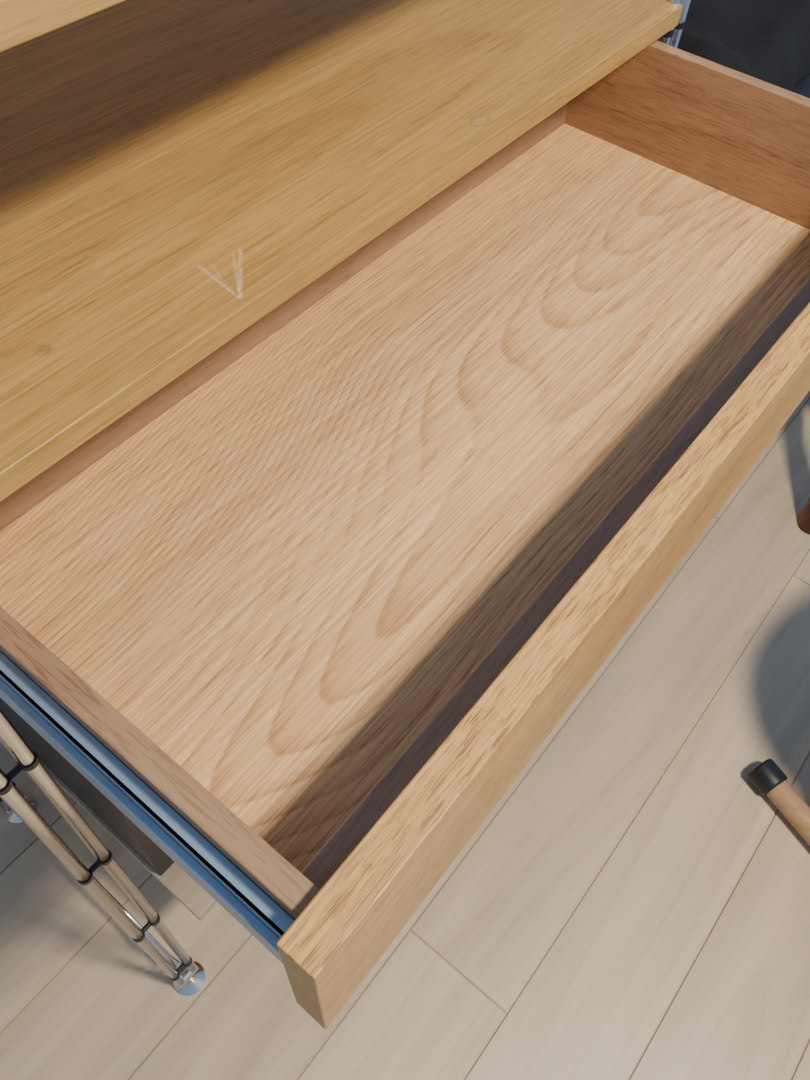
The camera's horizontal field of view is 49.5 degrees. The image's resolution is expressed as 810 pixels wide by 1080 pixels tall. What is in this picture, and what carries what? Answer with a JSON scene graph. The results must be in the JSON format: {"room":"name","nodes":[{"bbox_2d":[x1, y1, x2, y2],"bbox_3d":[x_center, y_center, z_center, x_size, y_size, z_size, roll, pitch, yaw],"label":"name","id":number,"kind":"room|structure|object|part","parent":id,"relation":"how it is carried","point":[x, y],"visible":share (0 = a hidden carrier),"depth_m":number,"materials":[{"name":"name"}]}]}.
{"room":"home office","nodes":[
{"label":"home office","id":0,"kind":"room"},
{"bbox_2d":[0,391,809,1079],"bbox_3d":[0.908,0.885,1.199,3.963,0.050,9.552,34,59,20],"label":"floor","id":1,"kind":"structure","parent":0,"point":[632,905],"depth_m":1.34,"materials":[{"name":"brown wood"}]},
{"bbox_2d":[0,0,690,995],"bbox_3d":[-0.166,-0.234,0.840,0.436,1.750,0.882,34,59,20],"label":"desk","id":2,"kind":"object","parent":1,"relation":"on","point":[174,173],"visible":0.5,"depth_m":0.64,"materials":[{"name":"brown wood"}]},
{"bbox_3d":[-0.586,-0.080,0.689,0.012,1.720,0.012,34,59,20],"label":"post","id":3,"kind":"part","parent":2,"relation":"part of","materials":[{"name":"silver metal"}]},
{"bbox_3d":[-0.150,-0.461,0.526,0.410,0.018,0.811,34,59,20],"label":"shelf","id":4,"kind":"part","parent":2,"relation":"part of","materials":[{"name":"brown wood"}]},
{"bbox_2d":[0,698,173,875],"bbox_3d":[-0.307,0.127,1.145,0.331,0.377,0.403,34,59,20],"label":"storage box","id":5,"kind":"object","parent":2,"relation":"on","point":[69,775],"visible":0.06,"depth_m":1.07,"materials":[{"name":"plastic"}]},
{"bbox_3d":[-0.318,0.234,1.296,0.315,0.006,0.395,34,59,20],"label":"panel","id":6,"kind":"part","parent":5,"relation":"part of","materials":[{"name":"black plastic"}]},
{"bbox_3d":[-0.190,0.210,1.099,0.006,0.351,0.395,34,59,20],"label":"wall panel","id":7,"kind":"part","parent":5,"relation":"part of","materials":[{"name":"black plastic"}]},
{"bbox_3d":[-0.282,0.125,0.556,0.012,1.720,0.012,34,59,20],"label":"post","id":8,"kind":"part","parent":2,"relation":"part of","materials":[{"name":"silver metal"}]},
{"bbox_3d":[-0.268,0.111,0.567,0.012,1.720,0.012,34,59,20],"label":"post","id":9,"kind":"part","parent":2,"relation":"part of","materials":[{"name":"silver metal"}]},
{"bbox_3d":[-0.195,0.154,1.375,0.410,0.018,0.733,34,59,20],"label":"shelf","id":10,"kind":"part","parent":2,"relation":"part of","materials":[{"name":"brown wood"}]},
{"bbox_3d":[-0.158,-0.343,0.689,0.410,0.018,0.811,34,59,20],"label":"shelf","id":11,"kind":"part","parent":2,"relation":"part of","materials":[{"name":"brown wood"}]},
{"bbox_2d":[0,40,809,1028],"bbox_3d":[0.021,-0.171,0.677,0.500,0.143,0.813,34,59,20],"label":"drawer","id":12,"kind":"object","parent":2,"relation":"attached to","point":[306,611],"visible":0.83,"depth_m":0.60,"materials":[{"name":"brown wood"}]},
{"bbox_3d":[0.208,-0.044,0.595,0.021,0.143,0.813,34,59,20],"label":"panel","id":13,"kind":"part","parent":12,"relation":"part of","materials":[{"name":"brown wood"}]},
{"bbox_3d":[0.240,-0.390,0.957,0.012,1.720,0.012,34,59,20],"label":"post","id":14,"kind":"part","parent":2,"relation":"part of","materials":[{"name":"silver metal"}]},
{"bbox_3d":[0.255,-0.404,0.968,0.012,1.720,0.012,34,59,20],"label":"post","id":15,"kind":"part","parent":2,"relation":"part of","materials":[{"name":"silver metal"}]},
{"bbox_2d":[748,759,809,845],"bbox_3d":[0.982,0.219,1.142,0.611,0.828,0.570,-25,59,-20],"label":"chair","id":16,"kind":"object","parent":1,"relation":"on","point":[767,777],"visible":1,"depth_m":1.44,"materials":[{"name":"brown wood"}]},
{"bbox_2d":[791,74,809,97],"bbox_3d":[0.303,-0.404,1.498,0.635,0.925,0.520,34,59,20],"label":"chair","id":17,"kind":"object","parent":1,"relation":"on","point":[802,87],"visible":0.02,"depth_m":1.02,"materials":[{"name":"plastic"}]},
{"bbox_2d":[657,0,809,90],"bbox_3d":[0.341,-0.697,1.093,0.411,0.076,0.411,34,59,20],"label":"jacket","id":18,"kind":"object","parent":17,"relation":"on","point":[768,41],"visible":0.48,"depth_m":0.99,"materials":[{"name":"black fabric"}]},
{"bbox_2d":[797,497,809,532],"bbox_3d":[0.914,-0.336,1.790,0.391,0.444,0.391,-24,59,-19],"label":"stool","id":19,"kind":"object","parent":1,"relation":"on","point":[803,522],"visible":0.12,"depth_m":1.80,"materials":[{"name":"brown wood"}]}
]}

